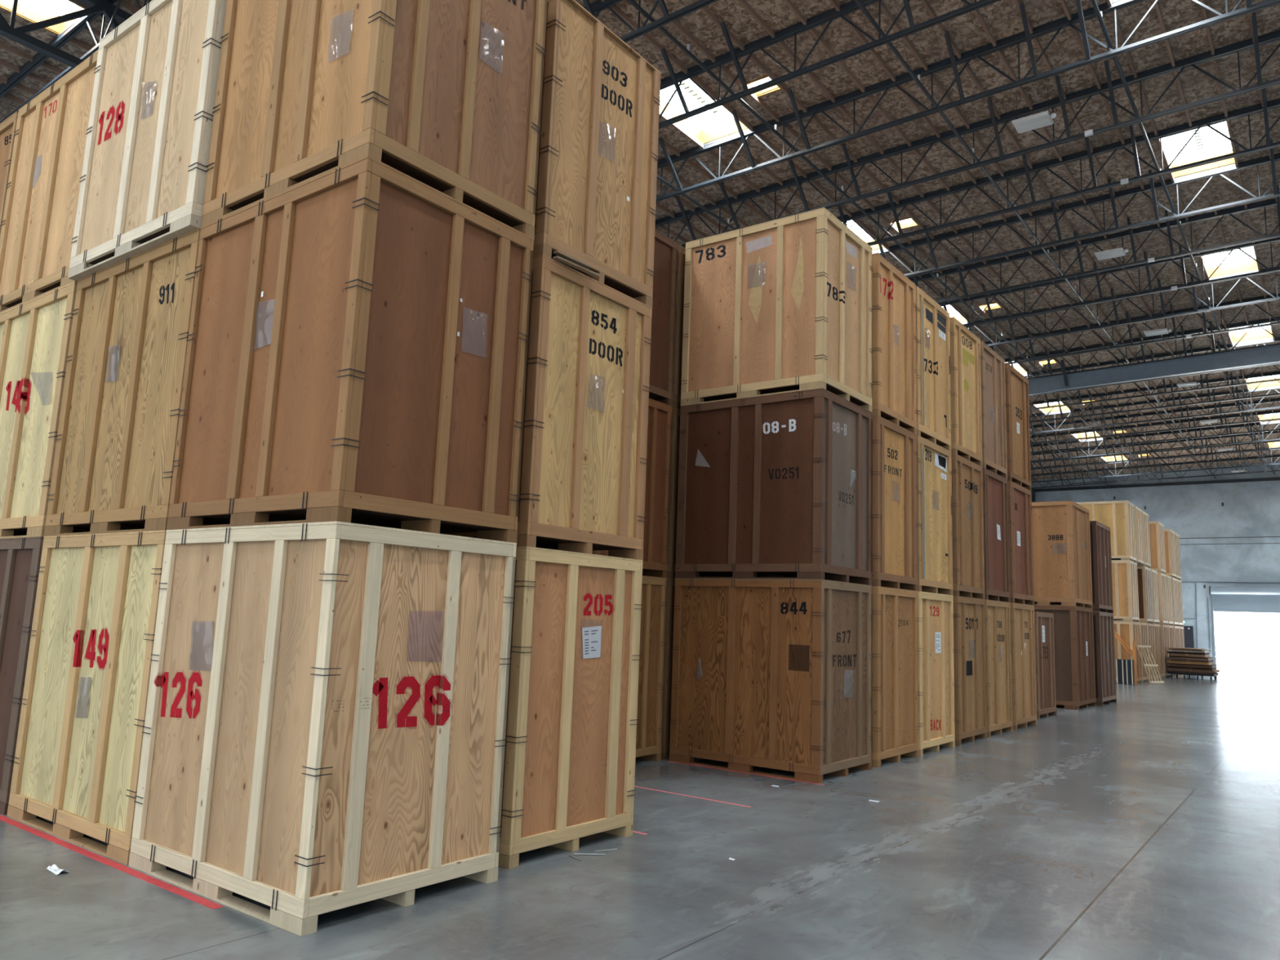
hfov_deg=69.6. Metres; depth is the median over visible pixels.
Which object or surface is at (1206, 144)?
window
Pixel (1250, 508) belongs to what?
wall
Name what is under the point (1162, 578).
crate
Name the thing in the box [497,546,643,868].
crate
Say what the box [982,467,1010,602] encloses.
crate
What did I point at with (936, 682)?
crate
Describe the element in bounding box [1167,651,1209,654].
flat panel
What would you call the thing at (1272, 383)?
window
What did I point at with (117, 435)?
crate
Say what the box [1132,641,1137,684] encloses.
post
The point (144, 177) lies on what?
crate
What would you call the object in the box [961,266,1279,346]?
joist
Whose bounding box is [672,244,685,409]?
crate
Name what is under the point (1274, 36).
joist
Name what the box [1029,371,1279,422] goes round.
joist
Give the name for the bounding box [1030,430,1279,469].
joist
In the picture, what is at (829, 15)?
joist
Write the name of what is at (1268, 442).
joist
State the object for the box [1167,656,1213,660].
flat panel
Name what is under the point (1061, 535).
crate
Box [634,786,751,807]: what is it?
floor marking
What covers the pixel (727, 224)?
pipe
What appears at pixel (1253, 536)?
trim
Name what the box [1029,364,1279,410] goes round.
joist
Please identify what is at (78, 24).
joist
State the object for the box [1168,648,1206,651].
flat panel
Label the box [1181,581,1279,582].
conduit
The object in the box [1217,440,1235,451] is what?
light fixture
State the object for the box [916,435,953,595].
crate
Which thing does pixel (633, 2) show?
pipe
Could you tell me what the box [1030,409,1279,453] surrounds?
joist
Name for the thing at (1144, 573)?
crate
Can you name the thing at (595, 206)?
crate
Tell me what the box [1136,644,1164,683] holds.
pallet
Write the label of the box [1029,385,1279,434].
joist
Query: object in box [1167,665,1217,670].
flat panel
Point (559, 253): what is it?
board
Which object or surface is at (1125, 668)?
pallet
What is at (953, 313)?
window
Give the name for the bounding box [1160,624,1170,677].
crate
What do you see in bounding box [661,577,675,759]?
crate
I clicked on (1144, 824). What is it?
floor
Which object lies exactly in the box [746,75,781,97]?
window
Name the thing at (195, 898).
floor marking line
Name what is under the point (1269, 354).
girder
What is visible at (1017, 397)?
crate
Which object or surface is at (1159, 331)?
light fixture
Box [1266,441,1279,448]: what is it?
window
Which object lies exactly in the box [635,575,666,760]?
crate
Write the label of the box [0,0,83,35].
window
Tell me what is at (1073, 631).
crate
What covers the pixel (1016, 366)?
window
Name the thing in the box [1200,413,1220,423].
light fixture
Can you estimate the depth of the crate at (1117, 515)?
36.47 m
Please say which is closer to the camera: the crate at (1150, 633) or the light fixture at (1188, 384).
the light fixture at (1188, 384)
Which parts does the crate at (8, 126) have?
panel, rail, lid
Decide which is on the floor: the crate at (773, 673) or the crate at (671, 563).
the crate at (773, 673)
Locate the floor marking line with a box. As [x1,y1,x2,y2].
[0,814,223,909]
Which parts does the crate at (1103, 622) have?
panel, rail, rail, rail, panel, rail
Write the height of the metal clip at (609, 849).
0.008 m
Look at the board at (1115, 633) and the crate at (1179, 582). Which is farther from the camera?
the crate at (1179, 582)
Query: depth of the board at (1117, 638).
35.57 m
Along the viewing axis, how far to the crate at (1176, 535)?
47.29 m
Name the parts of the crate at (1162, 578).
panel, panel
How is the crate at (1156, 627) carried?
on the floor
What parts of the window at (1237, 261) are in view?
pane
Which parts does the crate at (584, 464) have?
rail, panel, rail, rail, panel, lid, rail, rail, rail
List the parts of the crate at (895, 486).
rail, rail, lid, rail, rail, panel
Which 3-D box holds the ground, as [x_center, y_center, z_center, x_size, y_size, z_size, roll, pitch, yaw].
[52.546,15.377,76.959,60.000,0.240,60.000,-4,-11,37]
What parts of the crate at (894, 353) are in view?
rail, rail, lid, panel, rail, rail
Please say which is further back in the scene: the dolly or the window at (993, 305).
the dolly
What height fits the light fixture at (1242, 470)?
0.720 m
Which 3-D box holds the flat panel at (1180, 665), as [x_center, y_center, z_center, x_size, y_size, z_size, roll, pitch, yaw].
[24.929,8.376,41.536,1.640,0.071,1.900,-4,-11,37]
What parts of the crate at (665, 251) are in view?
panel, rail, rail, lid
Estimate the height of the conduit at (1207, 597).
3.200 m
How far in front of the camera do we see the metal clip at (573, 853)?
7.17 m
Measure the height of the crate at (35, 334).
2.342 m
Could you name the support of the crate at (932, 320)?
on the crate at (934, 461)
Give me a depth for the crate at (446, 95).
6.63 m
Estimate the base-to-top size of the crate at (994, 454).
2.374 m
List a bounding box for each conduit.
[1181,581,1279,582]
[1195,582,1197,648]
[1207,597,1211,652]
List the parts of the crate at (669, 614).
rail, rail, rail, panel, rail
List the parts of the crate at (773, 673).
rail, panel, rail, lid, panel, rail, rail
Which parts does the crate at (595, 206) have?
rail, panel, rail, lid, rail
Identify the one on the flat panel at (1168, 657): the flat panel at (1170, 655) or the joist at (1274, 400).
the flat panel at (1170, 655)
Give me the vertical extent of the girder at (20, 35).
1.300 m
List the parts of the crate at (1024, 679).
lid, panel, rail, rail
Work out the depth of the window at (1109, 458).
54.26 m
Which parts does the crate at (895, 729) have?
rail, rail, lid, panel, rail, rail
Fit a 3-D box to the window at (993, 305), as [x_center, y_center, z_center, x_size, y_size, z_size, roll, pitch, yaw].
[11.096,-5.588,29.227,0.616,0.202,0.536,-4,-11,37]
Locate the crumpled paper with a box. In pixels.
[46,864,70,875]
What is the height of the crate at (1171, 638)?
2.360 m
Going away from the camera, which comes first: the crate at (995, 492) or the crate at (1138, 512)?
the crate at (995, 492)
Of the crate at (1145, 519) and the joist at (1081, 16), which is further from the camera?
the crate at (1145, 519)
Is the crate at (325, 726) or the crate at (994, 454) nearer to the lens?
the crate at (325, 726)
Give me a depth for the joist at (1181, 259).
25.67 m
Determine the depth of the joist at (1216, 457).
52.74 m
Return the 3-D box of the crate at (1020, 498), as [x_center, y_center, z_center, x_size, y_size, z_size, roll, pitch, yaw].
[6.812,1.350,19.049,2.113,2.364,1.553,-4,-11,37]
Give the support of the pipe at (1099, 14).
attached to the joist
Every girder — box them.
[0,0,1031,484]
[1028,345,1279,395]
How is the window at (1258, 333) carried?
attached to the ceiling
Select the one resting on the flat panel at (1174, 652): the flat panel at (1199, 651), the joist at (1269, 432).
the flat panel at (1199, 651)
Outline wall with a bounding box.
[1031,462,1279,667]
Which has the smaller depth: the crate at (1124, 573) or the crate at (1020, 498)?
the crate at (1020, 498)
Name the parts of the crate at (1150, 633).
panel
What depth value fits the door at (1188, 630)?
54.96 m
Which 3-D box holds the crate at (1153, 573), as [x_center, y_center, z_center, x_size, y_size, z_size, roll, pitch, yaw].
[21.862,5.212,41.190,2.100,2.360,1.600,-4,-11,37]
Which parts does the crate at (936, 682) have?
lid, rail, panel, rail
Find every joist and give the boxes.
[0,0,151,123]
[582,0,718,42]
[655,13,1279,248]
[656,0,1279,202]
[658,0,1001,128]
[836,88,1279,245]
[871,139,1279,276]
[907,185,1279,303]
[938,237,1279,326]
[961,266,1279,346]
[983,293,1279,364]
[1004,316,1279,379]
[1022,337,1279,395]
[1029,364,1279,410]
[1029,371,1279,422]
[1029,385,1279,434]
[1029,398,1279,444]
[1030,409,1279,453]
[1030,420,1279,462]
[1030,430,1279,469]
[1031,438,1279,476]
[1031,446,1279,482]
[1031,453,1279,488]
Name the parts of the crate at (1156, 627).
panel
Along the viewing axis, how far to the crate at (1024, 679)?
18.02 m
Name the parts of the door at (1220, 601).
guide rail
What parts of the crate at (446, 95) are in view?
rail, panel, rail, panel, rail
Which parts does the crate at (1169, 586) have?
panel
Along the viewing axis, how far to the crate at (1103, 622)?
24.63 m
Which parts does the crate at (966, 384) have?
rail, rail, lid, panel, rail, rail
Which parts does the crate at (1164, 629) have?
panel, panel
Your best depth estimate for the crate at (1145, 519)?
39.58 m
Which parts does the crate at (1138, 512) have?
panel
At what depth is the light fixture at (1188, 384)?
34.90 m
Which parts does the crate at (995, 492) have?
lid, rail, panel, rail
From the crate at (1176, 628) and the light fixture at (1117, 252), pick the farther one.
the crate at (1176, 628)
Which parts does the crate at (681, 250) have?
rail, rail, rail, panel, rail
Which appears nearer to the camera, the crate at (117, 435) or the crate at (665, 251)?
the crate at (117, 435)
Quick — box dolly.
[1168,671,1218,680]
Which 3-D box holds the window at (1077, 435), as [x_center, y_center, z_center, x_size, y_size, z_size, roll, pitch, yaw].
[23.008,-2.493,47.447,1.296,0.372,2.414,-4,-11,37]
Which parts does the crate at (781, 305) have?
panel, rail, rail, lid, panel, rail, rail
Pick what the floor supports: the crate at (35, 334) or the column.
the column
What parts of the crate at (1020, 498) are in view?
rail, lid, rail, panel, rail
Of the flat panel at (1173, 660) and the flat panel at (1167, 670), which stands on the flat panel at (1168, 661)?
the flat panel at (1173, 660)
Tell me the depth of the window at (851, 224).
24.87 m
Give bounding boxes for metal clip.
[573,853,605,855]
[595,848,617,852]
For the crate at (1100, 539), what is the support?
on the crate at (1103, 622)
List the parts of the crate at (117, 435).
rail, panel, rail, lid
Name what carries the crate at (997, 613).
on the floor
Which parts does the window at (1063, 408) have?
pane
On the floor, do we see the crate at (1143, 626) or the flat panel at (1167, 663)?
the crate at (1143, 626)
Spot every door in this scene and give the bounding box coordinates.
[1183,626,1194,648]
[1208,586,1279,673]
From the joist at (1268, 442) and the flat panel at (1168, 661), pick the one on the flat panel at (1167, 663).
the flat panel at (1168, 661)
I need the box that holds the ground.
[1216,654,1279,673]
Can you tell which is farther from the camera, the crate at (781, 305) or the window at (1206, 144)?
the window at (1206, 144)
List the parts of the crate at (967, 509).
rail, rail, lid, rail, panel, rail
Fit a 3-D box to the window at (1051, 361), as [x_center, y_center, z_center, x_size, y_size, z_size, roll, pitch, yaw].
[15.474,-4.569,34.998,0.616,0.202,0.536,-4,-11,37]
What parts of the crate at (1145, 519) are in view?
panel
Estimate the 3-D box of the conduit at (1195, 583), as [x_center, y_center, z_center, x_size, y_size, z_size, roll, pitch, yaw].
[33.137,8.084,54.882,0.126,3.851,0.056,-4,-11,37]
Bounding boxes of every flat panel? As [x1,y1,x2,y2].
[1166,660,1213,665]
[1166,670,1217,674]
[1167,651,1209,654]
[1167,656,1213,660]
[1167,662,1216,666]
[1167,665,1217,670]
[1167,667,1219,672]
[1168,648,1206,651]
[1168,649,1209,653]
[1168,653,1210,657]
[1168,655,1213,658]
[1168,658,1213,662]
[1168,664,1216,668]
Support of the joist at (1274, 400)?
attached to the ceiling
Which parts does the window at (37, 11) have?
pane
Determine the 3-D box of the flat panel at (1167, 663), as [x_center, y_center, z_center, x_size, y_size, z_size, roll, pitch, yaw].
[24.950,8.330,41.656,1.720,0.054,1.900,-4,-11,37]
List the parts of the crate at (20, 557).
rail, panel, rail, lid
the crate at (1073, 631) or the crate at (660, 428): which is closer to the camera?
the crate at (660, 428)
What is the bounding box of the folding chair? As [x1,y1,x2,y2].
[1213,645,1227,679]
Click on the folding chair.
(1215, 657)
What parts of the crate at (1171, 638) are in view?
panel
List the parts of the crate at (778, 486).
rail, panel, rail, lid, panel, rail, rail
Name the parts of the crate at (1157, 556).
panel, rail, panel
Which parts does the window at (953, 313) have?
pane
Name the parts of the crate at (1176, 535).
panel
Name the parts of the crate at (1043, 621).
rail, panel, rail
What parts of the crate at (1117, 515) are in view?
rail, panel, lid, rail, panel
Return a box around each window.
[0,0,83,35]
[659,79,746,143]
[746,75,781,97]
[846,220,884,250]
[890,217,917,229]
[941,304,966,323]
[979,302,1000,310]
[1008,361,1026,373]
[1036,401,1070,412]
[1039,359,1057,364]
[1074,431,1099,439]
[1102,455,1127,461]
[1155,121,1235,179]
[1198,246,1257,279]
[1226,323,1272,342]
[1243,374,1279,389]
[1256,413,1279,422]
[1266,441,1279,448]
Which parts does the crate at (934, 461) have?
lid, rail, panel, rail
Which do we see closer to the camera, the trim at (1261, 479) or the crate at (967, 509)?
the crate at (967, 509)
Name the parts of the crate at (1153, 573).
panel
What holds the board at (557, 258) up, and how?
on the crate at (584, 464)
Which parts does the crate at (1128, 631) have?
panel, rail, panel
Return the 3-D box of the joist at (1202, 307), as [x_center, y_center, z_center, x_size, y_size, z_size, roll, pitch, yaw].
[12.580,-4.555,32.005,32.002,1.636,0.976,-4,-11,37]
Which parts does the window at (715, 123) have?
pane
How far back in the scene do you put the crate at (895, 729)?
12.80 m
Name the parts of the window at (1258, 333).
pane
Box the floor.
[0,670,1279,959]
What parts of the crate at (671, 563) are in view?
rail, rail, panel, rail, rail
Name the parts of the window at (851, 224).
pane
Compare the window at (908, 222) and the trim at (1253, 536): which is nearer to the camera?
the window at (908, 222)
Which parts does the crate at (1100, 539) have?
panel, rail, rail, rail, panel, rail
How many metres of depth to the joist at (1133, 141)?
19.66 m
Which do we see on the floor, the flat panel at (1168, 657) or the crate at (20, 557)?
the crate at (20, 557)
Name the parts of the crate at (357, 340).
rail, panel, rail, lid, rail, panel, rail, rail, rail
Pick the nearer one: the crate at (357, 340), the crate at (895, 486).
the crate at (357, 340)
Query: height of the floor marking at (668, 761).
0.002 m
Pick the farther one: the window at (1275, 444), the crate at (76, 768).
the window at (1275, 444)
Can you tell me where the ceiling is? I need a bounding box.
[0,0,1279,481]
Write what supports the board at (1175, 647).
on the flat panel at (1169, 648)
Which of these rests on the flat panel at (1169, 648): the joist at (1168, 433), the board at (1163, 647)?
the board at (1163, 647)
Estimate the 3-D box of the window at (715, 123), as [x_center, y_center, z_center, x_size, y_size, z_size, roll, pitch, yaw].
[1.119,-7.591,18.590,1.296,0.372,2.414,-4,-11,37]
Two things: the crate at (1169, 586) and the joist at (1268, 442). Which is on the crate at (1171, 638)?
the crate at (1169, 586)
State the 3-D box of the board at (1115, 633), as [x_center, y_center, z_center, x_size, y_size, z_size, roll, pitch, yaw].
[18.678,6.257,35.599,0.662,0.817,0.020,-4,-11,37]
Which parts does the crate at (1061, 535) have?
panel, rail, rail, lid, rail, panel, rail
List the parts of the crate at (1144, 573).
rail, panel, rail, panel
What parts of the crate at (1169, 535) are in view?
panel, panel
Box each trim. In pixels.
[1035,476,1279,492]
[1179,536,1279,545]
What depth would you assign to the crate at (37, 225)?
9.27 m
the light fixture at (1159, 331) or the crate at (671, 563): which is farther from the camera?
the light fixture at (1159, 331)
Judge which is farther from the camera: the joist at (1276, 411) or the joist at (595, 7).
the joist at (1276, 411)
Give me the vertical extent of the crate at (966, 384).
2.374 m
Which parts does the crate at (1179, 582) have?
panel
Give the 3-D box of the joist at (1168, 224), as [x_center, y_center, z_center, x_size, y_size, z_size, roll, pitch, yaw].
[8.202,-5.575,26.233,32.002,1.636,0.976,-4,-11,37]
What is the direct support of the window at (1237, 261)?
attached to the ceiling
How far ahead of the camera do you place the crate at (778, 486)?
11.89 m
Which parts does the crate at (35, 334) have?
rail, panel, rail, lid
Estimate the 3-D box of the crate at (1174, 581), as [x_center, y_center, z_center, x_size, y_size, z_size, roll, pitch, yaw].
[25.632,6.090,46.160,2.100,2.360,1.600,-4,-11,37]
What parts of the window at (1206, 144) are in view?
pane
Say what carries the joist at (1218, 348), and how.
attached to the ceiling
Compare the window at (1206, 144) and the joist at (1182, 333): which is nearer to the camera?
the window at (1206, 144)
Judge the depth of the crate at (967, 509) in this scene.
15.80 m
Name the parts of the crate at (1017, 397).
lid, rail, panel, rail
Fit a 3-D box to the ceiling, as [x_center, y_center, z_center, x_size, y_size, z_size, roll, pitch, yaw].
[11.365,-5.846,27.149,36.000,0.825,74.200,-4,-11,37]
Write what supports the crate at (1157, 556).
on the crate at (1162, 578)
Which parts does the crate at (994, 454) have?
panel, lid, rail, rail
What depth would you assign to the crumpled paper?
6.22 m
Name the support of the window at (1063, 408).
attached to the ceiling
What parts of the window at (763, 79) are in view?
pane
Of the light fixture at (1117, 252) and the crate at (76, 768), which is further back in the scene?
the light fixture at (1117, 252)
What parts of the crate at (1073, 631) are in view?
panel, rail, lid, rail, rail, panel, rail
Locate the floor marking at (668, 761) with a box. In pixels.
[668,760,824,785]
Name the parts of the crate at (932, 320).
lid, rail, panel, rail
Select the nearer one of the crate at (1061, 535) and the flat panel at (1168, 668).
the crate at (1061, 535)
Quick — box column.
[1031,488,1035,502]
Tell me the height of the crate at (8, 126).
2.362 m
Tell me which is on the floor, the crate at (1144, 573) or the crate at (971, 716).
the crate at (971, 716)
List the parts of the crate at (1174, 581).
panel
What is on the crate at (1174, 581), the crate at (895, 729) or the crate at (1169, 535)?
the crate at (1169, 535)
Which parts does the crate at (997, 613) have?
lid, panel, rail, rail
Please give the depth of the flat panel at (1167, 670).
40.84 m
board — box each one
[553,250,591,269]
[553,255,599,277]
[1114,631,1133,653]
[1114,634,1133,656]
[1163,647,1197,649]
[1175,647,1210,649]
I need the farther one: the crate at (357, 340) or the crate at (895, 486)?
the crate at (895, 486)
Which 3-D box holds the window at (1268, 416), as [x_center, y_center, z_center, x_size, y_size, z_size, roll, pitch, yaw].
[29.377,-3.130,42.728,1.296,0.372,2.414,-4,-11,37]
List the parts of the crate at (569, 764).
rail, panel, rail, rail, panel, lid, rail, rail, rail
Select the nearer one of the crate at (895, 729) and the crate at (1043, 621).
the crate at (895, 729)
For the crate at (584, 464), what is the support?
on the crate at (569, 764)
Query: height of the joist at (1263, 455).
1.636 m
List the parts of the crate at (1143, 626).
panel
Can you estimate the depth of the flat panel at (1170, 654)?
40.98 m
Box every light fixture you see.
[1012,85,1056,133]
[1094,233,1128,260]
[1143,314,1171,336]
[1176,377,1199,387]
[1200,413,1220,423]
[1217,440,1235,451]
[1231,466,1246,472]
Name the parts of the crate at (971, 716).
rail, rail, lid, rail, panel, rail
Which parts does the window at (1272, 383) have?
pane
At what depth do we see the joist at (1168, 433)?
46.44 m
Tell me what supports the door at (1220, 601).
in the wall
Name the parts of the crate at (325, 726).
rail, panel, rail, lid, rail, panel, rail, rail, rail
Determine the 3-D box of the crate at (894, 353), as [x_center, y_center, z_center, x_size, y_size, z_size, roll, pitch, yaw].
[2.963,-1.909,14.204,2.113,2.374,1.513,-4,-11,37]
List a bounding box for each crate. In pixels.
[0,49,98,313]
[0,111,18,235]
[0,281,89,538]
[0,536,44,814]
[6,529,166,865]
[44,227,222,536]
[67,0,226,280]
[128,520,516,936]
[166,155,533,542]
[200,0,547,238]
[440,254,652,559]
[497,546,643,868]
[533,0,661,306]
[591,398,672,577]
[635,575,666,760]
[642,407,704,578]
[648,229,678,406]
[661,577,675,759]
[669,577,872,783]
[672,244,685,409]
[675,387,872,585]
[680,207,872,412]
[871,253,917,434]
[871,415,918,591]
[871,586,919,767]
[915,285,951,451]
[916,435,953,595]
[917,591,955,755]
[949,316,982,466]
[951,453,985,599]
[953,595,987,745]
[980,341,1007,479]
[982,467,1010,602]
[984,599,1013,737]
[1004,362,1031,490]
[1007,480,1034,605]
[1009,602,1037,730]
[1031,500,1093,608]
[1034,604,1096,710]
[1034,611,1056,719]
[1075,500,1137,563]
[1089,520,1113,613]
[1093,611,1116,706]
[1111,560,1139,622]
[1113,621,1142,683]
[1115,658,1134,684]
[1122,566,1153,623]
[1134,506,1144,566]
[1139,622,1149,682]
[1142,510,1151,568]
[1146,622,1155,679]
[1149,521,1166,574]
[1151,568,1159,624]
[1153,623,1162,679]
[1157,572,1168,625]
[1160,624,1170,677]
[1164,528,1177,578]
[1166,574,1173,626]
[1168,625,1176,675]
[1171,577,1178,626]
[1173,626,1180,675]
[1174,532,1181,580]
[1177,578,1183,626]
[1178,626,1184,648]
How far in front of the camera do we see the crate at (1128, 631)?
35.77 m
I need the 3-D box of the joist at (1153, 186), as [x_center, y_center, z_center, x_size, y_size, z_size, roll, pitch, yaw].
[6.743,-5.915,24.309,32.002,1.636,0.976,-4,-11,37]
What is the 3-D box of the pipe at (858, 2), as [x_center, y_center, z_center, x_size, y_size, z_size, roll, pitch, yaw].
[12.372,-5.311,26.069,0.066,0.183,73.850,-4,-11,37]
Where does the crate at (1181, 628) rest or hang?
on the floor
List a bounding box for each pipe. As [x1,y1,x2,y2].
[626,0,1162,482]
[657,174,1109,485]
[853,0,1216,478]
[1090,0,1275,474]
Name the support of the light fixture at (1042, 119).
hanging from the ceiling
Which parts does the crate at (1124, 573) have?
panel, rail, rail, panel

